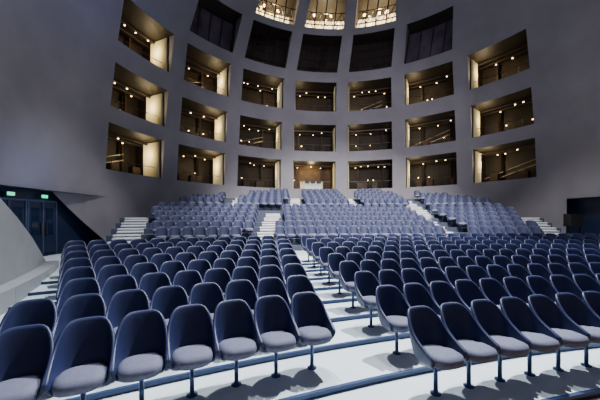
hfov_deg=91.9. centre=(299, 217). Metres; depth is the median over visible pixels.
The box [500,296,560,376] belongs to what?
chair
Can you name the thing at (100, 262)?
chair
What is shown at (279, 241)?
chair
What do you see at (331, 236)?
chair
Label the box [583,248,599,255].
chair
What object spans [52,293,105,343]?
chair
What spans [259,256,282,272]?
chair
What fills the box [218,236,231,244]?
chair
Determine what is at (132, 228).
stairs
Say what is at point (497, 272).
chair
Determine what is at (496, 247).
chair
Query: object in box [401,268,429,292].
chair
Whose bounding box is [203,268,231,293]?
chair
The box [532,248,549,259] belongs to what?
chair
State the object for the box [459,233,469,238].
chair
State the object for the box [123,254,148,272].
chair
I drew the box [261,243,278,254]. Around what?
chair
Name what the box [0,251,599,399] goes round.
floor
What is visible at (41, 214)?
door
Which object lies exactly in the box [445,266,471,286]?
chair
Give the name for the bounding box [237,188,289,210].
seating block
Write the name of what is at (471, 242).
chair
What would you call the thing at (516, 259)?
chair
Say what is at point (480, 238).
chair
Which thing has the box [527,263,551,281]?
chair
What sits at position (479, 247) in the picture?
chair
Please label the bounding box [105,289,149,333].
chair
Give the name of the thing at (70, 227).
wall
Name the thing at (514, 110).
gallery balcony
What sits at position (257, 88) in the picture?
gallery balcony
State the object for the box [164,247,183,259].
chair
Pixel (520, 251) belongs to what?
chair
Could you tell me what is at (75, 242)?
chair
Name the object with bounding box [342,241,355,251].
chair
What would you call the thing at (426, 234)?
chair
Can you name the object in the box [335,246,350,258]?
chair
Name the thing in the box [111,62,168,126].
gallery balcony
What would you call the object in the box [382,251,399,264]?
chair
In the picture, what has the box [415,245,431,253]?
chair
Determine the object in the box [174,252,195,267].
chair
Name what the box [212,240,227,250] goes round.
chair
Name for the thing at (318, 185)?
desk
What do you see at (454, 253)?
chair
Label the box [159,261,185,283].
chair
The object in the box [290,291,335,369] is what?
chair
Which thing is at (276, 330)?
chair
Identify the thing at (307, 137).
gallery balcony
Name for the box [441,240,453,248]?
chair
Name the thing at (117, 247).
chair
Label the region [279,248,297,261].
chair
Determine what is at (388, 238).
chair
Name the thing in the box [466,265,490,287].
chair
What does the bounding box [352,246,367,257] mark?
chair
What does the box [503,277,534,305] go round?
chair
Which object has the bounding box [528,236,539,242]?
chair
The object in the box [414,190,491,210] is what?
seating block
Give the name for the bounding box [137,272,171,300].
chair
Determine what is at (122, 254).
chair
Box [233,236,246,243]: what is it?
chair
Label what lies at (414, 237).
chair
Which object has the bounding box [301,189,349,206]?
seating block
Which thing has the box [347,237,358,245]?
chair
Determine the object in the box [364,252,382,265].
chair
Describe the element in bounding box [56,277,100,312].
chair
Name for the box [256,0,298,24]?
gallery balcony
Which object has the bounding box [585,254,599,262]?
chair
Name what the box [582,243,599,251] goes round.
chair
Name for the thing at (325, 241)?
chair
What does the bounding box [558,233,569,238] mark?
chair
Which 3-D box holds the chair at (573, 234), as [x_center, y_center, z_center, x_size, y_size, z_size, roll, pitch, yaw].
[10.055,0.979,10.349,0.478,0.842,0.562,0,0,5]
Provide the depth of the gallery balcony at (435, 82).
22.57 m
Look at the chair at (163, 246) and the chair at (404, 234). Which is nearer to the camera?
the chair at (163, 246)
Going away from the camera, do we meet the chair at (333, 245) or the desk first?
the chair at (333, 245)
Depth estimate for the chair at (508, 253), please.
7.35 m
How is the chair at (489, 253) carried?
on the floor at (359, 362)
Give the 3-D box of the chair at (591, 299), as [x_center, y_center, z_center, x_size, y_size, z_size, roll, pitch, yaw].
[4.025,1.427,3.736,0.478,0.842,0.562,0,0,-12]
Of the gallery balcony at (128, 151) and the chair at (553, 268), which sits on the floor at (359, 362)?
the chair at (553, 268)
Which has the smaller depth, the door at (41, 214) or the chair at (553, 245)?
the chair at (553, 245)
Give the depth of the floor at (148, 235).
15.46 m
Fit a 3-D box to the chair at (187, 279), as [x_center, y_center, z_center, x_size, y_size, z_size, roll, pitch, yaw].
[-1.710,1.259,4.428,0.478,0.842,0.562,0,0,-24]
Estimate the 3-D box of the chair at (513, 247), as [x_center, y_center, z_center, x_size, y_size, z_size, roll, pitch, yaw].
[5.988,1.147,8.010,0.478,0.842,0.562,0,0,-6]
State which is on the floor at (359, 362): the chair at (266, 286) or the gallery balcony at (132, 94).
the chair at (266, 286)
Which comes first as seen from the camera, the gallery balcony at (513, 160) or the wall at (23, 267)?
the wall at (23, 267)
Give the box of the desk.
[303,180,322,188]
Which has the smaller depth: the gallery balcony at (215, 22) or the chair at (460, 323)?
the chair at (460, 323)
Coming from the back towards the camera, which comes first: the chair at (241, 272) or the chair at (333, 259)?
the chair at (333, 259)
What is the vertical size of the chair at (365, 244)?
0.842 m
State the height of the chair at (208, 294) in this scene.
0.842 m
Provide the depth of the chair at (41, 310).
3.15 m
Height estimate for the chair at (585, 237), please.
0.842 m
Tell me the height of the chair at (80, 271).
0.842 m
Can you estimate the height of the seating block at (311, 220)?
2.025 m
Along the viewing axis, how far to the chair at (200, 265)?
5.46 m
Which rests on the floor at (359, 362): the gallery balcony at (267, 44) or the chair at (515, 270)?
the chair at (515, 270)
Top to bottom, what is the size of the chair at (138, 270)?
0.842 m
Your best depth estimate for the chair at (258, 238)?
9.11 m
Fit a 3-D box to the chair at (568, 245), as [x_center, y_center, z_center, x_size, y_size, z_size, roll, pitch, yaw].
[7.783,1.147,8.064,0.478,0.842,0.562,0,0,-1]
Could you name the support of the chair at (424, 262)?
on the floor at (359, 362)
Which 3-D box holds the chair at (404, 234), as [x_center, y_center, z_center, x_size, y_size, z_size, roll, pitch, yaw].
[3.782,0.979,10.183,0.479,0.842,0.562,0,0,-9]
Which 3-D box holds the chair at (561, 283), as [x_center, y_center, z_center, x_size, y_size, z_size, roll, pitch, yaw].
[4.325,1.371,4.600,0.478,0.842,0.562,0,0,-8]
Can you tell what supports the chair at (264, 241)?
on the floor at (359, 362)
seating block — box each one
[150,202,258,240]
[179,191,225,204]
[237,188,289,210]
[275,204,446,243]
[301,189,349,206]
[354,189,409,206]
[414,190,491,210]
[430,203,544,235]
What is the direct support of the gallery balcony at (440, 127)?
attached to the wall at (58, 58)
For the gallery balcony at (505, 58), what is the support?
attached to the wall at (58, 58)
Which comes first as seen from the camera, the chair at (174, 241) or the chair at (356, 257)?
the chair at (356, 257)
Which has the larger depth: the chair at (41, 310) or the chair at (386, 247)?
the chair at (386, 247)
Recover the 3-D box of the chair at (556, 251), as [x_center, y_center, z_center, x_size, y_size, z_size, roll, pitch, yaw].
[6.577,1.203,7.242,0.478,0.842,0.562,0,0,-4]
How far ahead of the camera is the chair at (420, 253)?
7.01 m
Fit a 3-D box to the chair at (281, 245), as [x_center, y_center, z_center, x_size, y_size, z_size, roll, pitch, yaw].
[-0.337,1.091,7.568,0.479,0.842,0.562,0,0,-19]
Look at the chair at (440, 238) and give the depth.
9.73 m
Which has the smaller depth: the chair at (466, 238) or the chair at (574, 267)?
the chair at (574, 267)
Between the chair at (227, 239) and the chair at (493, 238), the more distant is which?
the chair at (493, 238)
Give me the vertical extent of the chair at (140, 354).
0.842 m
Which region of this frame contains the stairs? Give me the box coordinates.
[108,198,559,244]
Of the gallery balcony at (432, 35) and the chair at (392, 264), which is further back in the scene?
the gallery balcony at (432, 35)
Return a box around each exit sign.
[5,191,14,195]
[40,194,47,198]
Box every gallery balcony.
[106,122,163,177]
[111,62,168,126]
[118,0,173,72]
[177,144,225,184]
[180,97,227,141]
[184,43,231,96]
[190,0,241,52]
[237,155,280,187]
[239,115,282,148]
[241,68,283,107]
[245,20,291,67]
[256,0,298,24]
[293,160,334,188]
[294,123,335,151]
[295,80,336,111]
[297,34,341,72]
[305,0,346,28]
[348,77,391,110]
[348,121,391,150]
[348,159,391,188]
[349,28,394,71]
[355,0,395,27]
[404,6,452,63]
[404,61,453,104]
[405,110,455,147]
[406,152,456,186]
[467,29,529,89]
[470,87,533,137]
[472,138,536,182]
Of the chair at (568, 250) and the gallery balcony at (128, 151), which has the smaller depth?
the chair at (568, 250)
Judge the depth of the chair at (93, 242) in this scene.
7.37 m
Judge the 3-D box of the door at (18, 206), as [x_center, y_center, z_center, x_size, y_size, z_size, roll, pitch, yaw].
[-9.788,0.361,9.738,0.145,2.080,1.320,0,0,-2]
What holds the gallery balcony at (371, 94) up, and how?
attached to the wall at (58, 58)
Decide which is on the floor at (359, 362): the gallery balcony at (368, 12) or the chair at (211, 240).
the chair at (211, 240)
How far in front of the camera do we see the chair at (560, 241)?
9.08 m
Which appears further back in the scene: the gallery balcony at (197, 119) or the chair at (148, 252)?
the gallery balcony at (197, 119)
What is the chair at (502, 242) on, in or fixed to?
on the floor at (359, 362)
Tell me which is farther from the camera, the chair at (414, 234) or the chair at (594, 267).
the chair at (414, 234)
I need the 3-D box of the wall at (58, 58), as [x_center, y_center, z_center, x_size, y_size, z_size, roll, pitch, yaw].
[2.605,-8.715,14.368,24.591,21.950,19.354,0,0,0]
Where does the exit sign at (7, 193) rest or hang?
attached to the wall at (70, 227)
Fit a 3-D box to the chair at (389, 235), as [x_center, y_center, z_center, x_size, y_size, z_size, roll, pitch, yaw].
[3.338,0.979,10.113,0.478,0.842,0.562,0,0,-10]
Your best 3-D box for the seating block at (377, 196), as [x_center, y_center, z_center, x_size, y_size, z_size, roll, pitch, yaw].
[5.492,-1.355,20.453,3.049,1.780,4.004,0,0,0]
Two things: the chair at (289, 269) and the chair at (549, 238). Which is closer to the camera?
the chair at (289, 269)
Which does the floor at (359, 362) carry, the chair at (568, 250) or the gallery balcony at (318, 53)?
the chair at (568, 250)
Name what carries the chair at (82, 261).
on the floor at (359, 362)
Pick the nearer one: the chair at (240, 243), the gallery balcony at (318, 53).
the chair at (240, 243)
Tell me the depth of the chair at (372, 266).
5.78 m
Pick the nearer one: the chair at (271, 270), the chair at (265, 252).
the chair at (271, 270)
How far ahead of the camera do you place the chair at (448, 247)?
8.03 m
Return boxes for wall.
[0,0,599,240]
[0,185,103,255]
[0,198,58,315]
[567,197,599,236]
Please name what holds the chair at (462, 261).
on the floor at (359, 362)
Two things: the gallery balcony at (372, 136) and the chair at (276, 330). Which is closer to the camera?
the chair at (276, 330)
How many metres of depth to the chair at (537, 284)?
4.71 m
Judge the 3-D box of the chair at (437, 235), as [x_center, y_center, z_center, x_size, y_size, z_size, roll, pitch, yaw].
[5.120,0.979,10.346,0.478,0.842,0.562,0,0,-7]
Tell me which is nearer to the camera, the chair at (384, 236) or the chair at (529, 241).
the chair at (529, 241)
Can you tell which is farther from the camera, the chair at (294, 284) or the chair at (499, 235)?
the chair at (499, 235)
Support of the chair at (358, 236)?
on the floor at (359, 362)
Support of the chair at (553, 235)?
on the floor at (359, 362)
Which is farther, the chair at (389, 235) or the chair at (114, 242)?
the chair at (389, 235)
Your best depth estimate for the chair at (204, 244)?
7.78 m
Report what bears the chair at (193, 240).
on the floor at (359, 362)
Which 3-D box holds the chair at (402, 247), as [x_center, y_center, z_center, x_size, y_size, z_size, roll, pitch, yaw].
[2.876,1.147,7.587,0.479,0.842,0.562,0,0,-11]
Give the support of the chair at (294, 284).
on the floor at (359, 362)
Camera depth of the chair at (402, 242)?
8.67 m
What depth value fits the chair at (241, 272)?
4.99 m
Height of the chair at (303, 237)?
0.842 m
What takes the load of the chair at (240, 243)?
on the floor at (359, 362)
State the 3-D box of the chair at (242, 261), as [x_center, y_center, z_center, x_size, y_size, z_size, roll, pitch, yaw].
[-0.988,1.203,5.615,0.478,0.842,0.562,0,0,-24]
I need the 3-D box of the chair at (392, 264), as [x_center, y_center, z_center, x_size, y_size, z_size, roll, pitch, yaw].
[1.849,1.259,5.699,0.478,0.842,0.562,0,0,-14]
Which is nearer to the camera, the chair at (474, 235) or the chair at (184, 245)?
the chair at (184, 245)
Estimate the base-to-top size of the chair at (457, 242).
0.842 m
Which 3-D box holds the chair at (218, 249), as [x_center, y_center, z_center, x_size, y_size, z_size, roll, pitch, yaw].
[-2.013,1.091,6.921,0.479,0.842,0.562,0,0,-23]
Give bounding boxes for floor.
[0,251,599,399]
[106,198,570,250]
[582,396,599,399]
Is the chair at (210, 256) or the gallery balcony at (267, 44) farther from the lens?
the gallery balcony at (267, 44)
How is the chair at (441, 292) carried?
on the floor at (359, 362)
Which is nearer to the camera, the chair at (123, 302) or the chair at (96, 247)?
the chair at (123, 302)
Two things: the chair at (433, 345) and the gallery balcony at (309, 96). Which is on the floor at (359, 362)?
the chair at (433, 345)
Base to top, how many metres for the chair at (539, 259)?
0.842 m
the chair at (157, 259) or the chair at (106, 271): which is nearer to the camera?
the chair at (106, 271)
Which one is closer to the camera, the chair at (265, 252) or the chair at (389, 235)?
the chair at (265, 252)
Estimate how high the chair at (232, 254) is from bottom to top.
0.842 m
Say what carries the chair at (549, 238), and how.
on the floor at (359, 362)
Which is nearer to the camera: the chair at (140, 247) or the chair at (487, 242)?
the chair at (140, 247)
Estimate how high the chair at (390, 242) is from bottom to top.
0.842 m
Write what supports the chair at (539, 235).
on the floor at (359, 362)
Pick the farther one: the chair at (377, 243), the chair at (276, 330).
the chair at (377, 243)
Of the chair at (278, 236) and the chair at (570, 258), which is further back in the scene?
the chair at (278, 236)
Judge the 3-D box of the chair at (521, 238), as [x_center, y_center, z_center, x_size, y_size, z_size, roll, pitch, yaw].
[7.503,1.035,9.665,0.479,0.842,0.562,0,0,-1]
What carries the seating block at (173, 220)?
on the floor at (148, 235)
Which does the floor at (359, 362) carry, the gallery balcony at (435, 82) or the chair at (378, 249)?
the chair at (378, 249)
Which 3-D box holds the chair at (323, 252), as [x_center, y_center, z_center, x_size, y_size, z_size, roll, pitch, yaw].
[0.701,1.147,7.033,0.479,0.842,0.562,0,0,-16]
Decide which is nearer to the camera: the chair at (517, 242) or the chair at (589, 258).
the chair at (589, 258)
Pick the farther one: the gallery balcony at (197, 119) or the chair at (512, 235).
the gallery balcony at (197, 119)
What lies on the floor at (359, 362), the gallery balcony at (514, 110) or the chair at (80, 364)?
the chair at (80, 364)
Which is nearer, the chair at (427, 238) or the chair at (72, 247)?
the chair at (72, 247)
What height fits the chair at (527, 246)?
0.842 m
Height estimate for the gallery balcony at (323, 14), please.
2.311 m
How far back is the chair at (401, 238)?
9.54 m
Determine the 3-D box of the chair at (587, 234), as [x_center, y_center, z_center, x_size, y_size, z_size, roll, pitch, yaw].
[10.502,0.979,10.302,0.479,0.842,0.562,0,0,6]
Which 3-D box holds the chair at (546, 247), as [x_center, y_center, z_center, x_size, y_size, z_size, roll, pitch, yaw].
[6.885,1.147,8.054,0.479,0.842,0.562,0,0,-1]
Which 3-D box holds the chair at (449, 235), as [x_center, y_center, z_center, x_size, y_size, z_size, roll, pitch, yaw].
[5.568,0.979,10.385,0.478,0.842,0.562,0,0,-3]
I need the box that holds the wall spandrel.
[52,191,104,239]
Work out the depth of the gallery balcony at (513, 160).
19.99 m
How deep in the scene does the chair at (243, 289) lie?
4.15 m
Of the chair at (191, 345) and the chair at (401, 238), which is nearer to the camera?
the chair at (191, 345)
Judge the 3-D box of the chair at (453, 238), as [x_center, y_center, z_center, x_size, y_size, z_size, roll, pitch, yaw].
[5.260,1.035,9.556,0.478,0.842,0.562,0,0,-6]
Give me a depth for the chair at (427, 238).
9.68 m
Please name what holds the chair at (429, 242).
on the floor at (359, 362)
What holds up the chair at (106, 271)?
on the floor at (359, 362)
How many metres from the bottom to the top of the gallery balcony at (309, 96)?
2.160 m
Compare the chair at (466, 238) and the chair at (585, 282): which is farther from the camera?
the chair at (466, 238)
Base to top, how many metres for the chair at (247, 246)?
0.842 m
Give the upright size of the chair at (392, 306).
0.842 m
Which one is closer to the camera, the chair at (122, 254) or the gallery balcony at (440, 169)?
the chair at (122, 254)
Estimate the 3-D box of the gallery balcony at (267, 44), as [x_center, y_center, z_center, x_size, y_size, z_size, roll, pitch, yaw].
[-2.850,-12.640,22.352,4.342,2.407,3.484,0,0,-26]
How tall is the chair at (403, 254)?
0.842 m
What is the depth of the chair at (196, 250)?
6.95 m
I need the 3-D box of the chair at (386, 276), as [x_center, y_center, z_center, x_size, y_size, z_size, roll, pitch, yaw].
[1.560,1.315,4.785,0.479,0.842,0.562,0,0,-15]
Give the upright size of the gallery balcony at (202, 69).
2.160 m
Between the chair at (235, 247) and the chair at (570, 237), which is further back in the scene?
the chair at (570, 237)
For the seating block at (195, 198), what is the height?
1.320 m
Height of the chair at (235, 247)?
0.842 m
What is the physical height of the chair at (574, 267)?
0.842 m
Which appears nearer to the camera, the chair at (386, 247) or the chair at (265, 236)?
the chair at (386, 247)
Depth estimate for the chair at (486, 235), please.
10.67 m
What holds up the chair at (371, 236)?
on the floor at (359, 362)
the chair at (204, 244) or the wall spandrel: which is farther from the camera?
the wall spandrel
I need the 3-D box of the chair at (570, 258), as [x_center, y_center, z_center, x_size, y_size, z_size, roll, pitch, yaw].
[6.270,1.259,6.425,0.479,0.842,0.562,0,0,-4]
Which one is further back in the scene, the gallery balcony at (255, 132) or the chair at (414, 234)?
the gallery balcony at (255, 132)
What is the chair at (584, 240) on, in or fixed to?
on the floor at (359, 362)
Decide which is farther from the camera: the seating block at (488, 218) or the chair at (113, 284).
the seating block at (488, 218)
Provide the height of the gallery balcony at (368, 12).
2.311 m
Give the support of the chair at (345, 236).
on the floor at (359, 362)
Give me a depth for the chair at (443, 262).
6.22 m
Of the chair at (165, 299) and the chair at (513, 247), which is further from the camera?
the chair at (513, 247)
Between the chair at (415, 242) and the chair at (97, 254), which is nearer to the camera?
the chair at (97, 254)
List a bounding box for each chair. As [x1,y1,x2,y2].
[0,298,57,333]
[0,324,53,399]
[44,316,114,399]
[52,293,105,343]
[56,266,95,300]
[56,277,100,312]
[57,257,92,284]
[59,250,89,274]
[60,245,87,265]
[61,240,86,256]
[87,240,106,251]
[88,244,111,258]
[90,249,115,265]
[93,256,121,275]
[96,264,128,288]
[100,275,137,307]
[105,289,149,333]
[109,239,127,249]
[111,309,167,399]
[113,243,132,255]
[117,248,139,263]
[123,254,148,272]
[129,262,158,283]
[130,238,147,247]
[135,243,153,253]
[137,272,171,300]
[142,247,162,260]
[149,238,165,246]
[149,253,173,270]
[150,285,188,324]
[156,242,173,252]
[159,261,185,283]
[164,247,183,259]
[167,304,217,398]
[168,238,182,246]
[172,270,202,297]
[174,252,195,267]
[175,241,192,251]
[185,237,199,245]
[186,246,204,258]
[186,259,211,279]
[189,282,223,318]
[194,241,210,250]
[198,251,218,266]
[202,237,215,244]
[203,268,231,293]
[206,245,223,256]
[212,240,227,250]
[212,258,235,275]
[213,299,260,387]
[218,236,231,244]
[219,250,239,264]
[224,279,257,314]
[225,244,242,256]
[229,240,244,249]
[231,266,258,289]
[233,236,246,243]
[236,257,258,274]
[240,249,259,264]
[243,244,260,254]
[245,239,260,249]
[248,236,261,243]
[254,295,299,377]
[256,277,290,307]
[258,264,285,286]
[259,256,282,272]
[260,249,280,263]
[261,239,277,248]
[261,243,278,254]
[262,235,275,241]
[276,235,288,243]
[277,239,291,246]
[278,243,294,252]
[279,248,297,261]
[281,255,301,268]
[283,263,308,281]
[286,275,316,301]
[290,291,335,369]
[301,235,312,260]
[305,238,318,266]
[311,242,325,274]
[314,235,325,241]
[318,247,334,282]
[320,238,332,246]
[327,234,337,241]
[327,242,340,250]
[327,253,345,293]
[334,238,345,245]
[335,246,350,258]
[339,234,349,240]
[339,261,360,308]
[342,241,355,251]
[346,252,363,267]
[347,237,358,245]
[352,234,362,240]
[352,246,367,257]
[354,271,380,327]
[357,241,370,250]
[360,260,381,278]
[361,237,372,244]
[364,234,374,240]
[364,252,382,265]
[368,245,383,256]
[371,241,384,250]
[374,237,385,244]
[375,285,409,354]
[376,234,386,240]
[378,269,403,293]
[380,259,401,276]
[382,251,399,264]
[384,245,399,255]
[385,240,399,249]
[387,237,399,244]
[388,234,399,240]
[399,240,414,249]
[399,245,416,256]
[399,251,418,263]
[400,233,411,239]
[400,237,412,243]
[400,258,422,275]
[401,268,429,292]
[403,283,440,318]
[407,305,465,396]
[412,233,423,238]
[412,236,426,243]
[413,240,429,249]
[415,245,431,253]
[416,250,437,262]
[419,257,444,273]
[423,233,434,239]
[423,267,454,288]
[425,236,437,242]
[427,240,441,248]
[429,281,470,312]
[430,244,444,254]
[433,250,450,261]
[435,233,445,239]
[438,236,449,243]
[438,257,458,271]
[440,302,498,388]
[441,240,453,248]
[445,244,459,254]
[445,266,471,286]
[447,233,457,239]
[450,236,462,243]
[450,249,466,262]
[455,240,467,247]
[455,279,487,308]
[457,256,476,272]
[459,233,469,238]
[460,244,474,253]
[463,236,475,242]
[466,249,482,260]
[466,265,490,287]
[468,240,481,247]
[470,299,530,382]
[471,233,481,238]
[475,244,489,254]
[475,256,493,271]
[476,236,486,242]
[479,278,510,309]
[482,239,495,247]
[483,233,493,238]
[483,249,498,260]
[486,264,511,286]
[489,236,499,242]
[490,244,504,252]
[493,255,513,270]
[495,233,505,238]
[496,239,508,247]
[499,249,515,259]
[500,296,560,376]
[502,236,513,242]
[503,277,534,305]
[505,243,518,253]
[507,233,517,238]
[507,264,531,283]
[510,239,522,247]
[511,255,530,270]
[515,236,526,242]
[516,248,532,260]
[520,233,530,238]
[520,243,534,252]
[524,239,536,246]
[526,275,558,302]
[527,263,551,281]
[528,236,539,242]
[528,294,589,371]
[529,255,549,269]
[532,233,543,238]
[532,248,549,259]
[535,243,550,252]
[538,239,551,246]
[542,236,553,242]
[545,233,556,238]
[547,263,572,280]
[548,254,568,268]
[549,248,566,258]
[549,275,582,300]
[551,243,566,252]
[553,239,566,247]
[555,292,599,367]
[556,236,568,242]
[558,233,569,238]
[566,243,582,252]
[566,248,584,258]
[566,254,588,267]
[568,239,582,247]
[568,262,595,279]
[569,236,582,242]
[571,233,583,239]
[572,274,599,291]
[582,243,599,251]
[582,291,599,317]
[583,239,598,247]
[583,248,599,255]
[584,236,597,242]
[585,233,597,238]
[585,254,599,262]
[588,262,599,273]
[595,273,599,283]
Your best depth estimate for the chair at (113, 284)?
4.20 m
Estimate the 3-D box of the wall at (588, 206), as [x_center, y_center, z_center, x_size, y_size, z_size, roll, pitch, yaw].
[14.866,0.230,13.913,0.550,2.941,4.024,0,0,-10]
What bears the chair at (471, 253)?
on the floor at (359, 362)
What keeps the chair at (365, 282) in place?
on the floor at (359, 362)
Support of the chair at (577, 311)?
on the floor at (359, 362)
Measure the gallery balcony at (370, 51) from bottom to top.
2.407 m
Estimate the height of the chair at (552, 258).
0.842 m
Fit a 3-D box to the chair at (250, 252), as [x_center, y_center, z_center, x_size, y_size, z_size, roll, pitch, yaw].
[-1.084,1.147,6.439,0.478,0.842,0.562,0,0,-20]
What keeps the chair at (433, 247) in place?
on the floor at (359, 362)
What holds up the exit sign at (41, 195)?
attached to the wall at (70, 227)
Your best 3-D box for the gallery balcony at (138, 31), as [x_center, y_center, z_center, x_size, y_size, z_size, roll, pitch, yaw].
[-9.322,-9.640,15.926,3.085,2.160,4.096,0,0,19]
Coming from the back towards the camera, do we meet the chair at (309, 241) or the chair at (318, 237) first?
the chair at (318, 237)
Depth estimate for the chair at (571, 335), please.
3.63 m
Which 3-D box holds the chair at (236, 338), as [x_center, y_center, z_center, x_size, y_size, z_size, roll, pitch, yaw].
[-0.691,1.371,3.134,0.479,0.842,0.562,0,0,-25]
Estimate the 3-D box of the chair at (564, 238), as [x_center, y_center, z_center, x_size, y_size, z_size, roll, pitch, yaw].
[8.850,1.035,9.634,0.478,0.842,0.562,0,0,4]
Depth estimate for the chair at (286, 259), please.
6.14 m
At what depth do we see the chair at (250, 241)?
8.29 m
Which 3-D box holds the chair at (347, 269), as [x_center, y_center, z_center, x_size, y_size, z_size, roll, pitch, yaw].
[0.988,1.259,5.446,0.479,0.842,0.562,0,0,-16]
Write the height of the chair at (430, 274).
0.842 m
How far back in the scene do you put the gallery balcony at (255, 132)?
24.18 m
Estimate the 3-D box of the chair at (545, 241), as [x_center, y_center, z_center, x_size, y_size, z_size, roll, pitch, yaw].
[7.643,1.091,8.865,0.479,0.842,0.562,0,0,0]
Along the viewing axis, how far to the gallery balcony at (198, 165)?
21.50 m
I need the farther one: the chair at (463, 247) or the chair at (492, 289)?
the chair at (463, 247)
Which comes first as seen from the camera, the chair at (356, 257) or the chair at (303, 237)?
the chair at (356, 257)
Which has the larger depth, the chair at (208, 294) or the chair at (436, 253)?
the chair at (436, 253)
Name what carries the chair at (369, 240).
on the floor at (359, 362)
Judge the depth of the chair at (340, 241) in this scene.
9.07 m
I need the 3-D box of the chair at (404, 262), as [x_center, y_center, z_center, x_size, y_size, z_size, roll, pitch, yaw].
[2.283,1.259,5.812,0.478,0.842,0.562,0,0,-15]
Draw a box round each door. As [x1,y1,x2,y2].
[0,197,26,229]
[27,199,56,254]
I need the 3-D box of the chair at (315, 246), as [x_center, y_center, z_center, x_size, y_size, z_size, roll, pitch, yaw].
[0.558,1.091,7.825,0.479,0.842,0.562,0,0,-18]
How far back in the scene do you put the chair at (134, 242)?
7.82 m
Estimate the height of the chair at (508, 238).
0.842 m
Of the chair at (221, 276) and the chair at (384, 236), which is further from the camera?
the chair at (384, 236)
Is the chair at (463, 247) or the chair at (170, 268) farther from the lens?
the chair at (463, 247)
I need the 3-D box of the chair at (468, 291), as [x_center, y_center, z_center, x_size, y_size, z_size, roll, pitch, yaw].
[2.568,1.371,4.234,0.479,0.842,0.562,0,0,-15]
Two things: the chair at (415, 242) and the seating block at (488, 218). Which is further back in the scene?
the seating block at (488, 218)
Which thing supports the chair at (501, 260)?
on the floor at (359, 362)
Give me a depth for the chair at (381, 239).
9.38 m
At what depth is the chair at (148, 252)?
6.54 m
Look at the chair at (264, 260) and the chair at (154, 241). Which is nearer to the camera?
the chair at (264, 260)
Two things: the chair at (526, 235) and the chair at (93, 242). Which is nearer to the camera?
the chair at (93, 242)
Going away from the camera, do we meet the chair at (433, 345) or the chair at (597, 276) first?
the chair at (433, 345)
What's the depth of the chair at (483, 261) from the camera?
6.38 m
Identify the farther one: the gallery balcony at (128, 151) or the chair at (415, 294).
the gallery balcony at (128, 151)
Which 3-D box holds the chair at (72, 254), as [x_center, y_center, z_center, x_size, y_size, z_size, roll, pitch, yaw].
[-4.427,1.091,5.724,0.478,0.842,0.562,0,0,-31]
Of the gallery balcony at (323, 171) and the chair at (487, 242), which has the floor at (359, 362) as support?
the chair at (487, 242)
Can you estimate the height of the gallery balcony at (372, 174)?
2.260 m
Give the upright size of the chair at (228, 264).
0.842 m
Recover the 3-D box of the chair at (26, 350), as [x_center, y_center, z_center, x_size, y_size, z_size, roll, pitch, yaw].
[-2.296,1.371,2.333,0.479,0.842,0.562,0,0,-29]
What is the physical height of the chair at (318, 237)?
0.842 m
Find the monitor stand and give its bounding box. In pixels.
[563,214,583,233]
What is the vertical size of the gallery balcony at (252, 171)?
2.260 m
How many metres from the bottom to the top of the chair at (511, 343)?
0.842 m
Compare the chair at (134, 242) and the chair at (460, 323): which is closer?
the chair at (460, 323)
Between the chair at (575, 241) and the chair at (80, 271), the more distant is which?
the chair at (575, 241)
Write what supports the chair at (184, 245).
on the floor at (359, 362)
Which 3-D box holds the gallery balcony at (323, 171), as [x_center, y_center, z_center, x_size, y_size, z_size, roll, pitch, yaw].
[1.012,-3.520,25.070,4.292,2.260,2.903,0,0,-7]

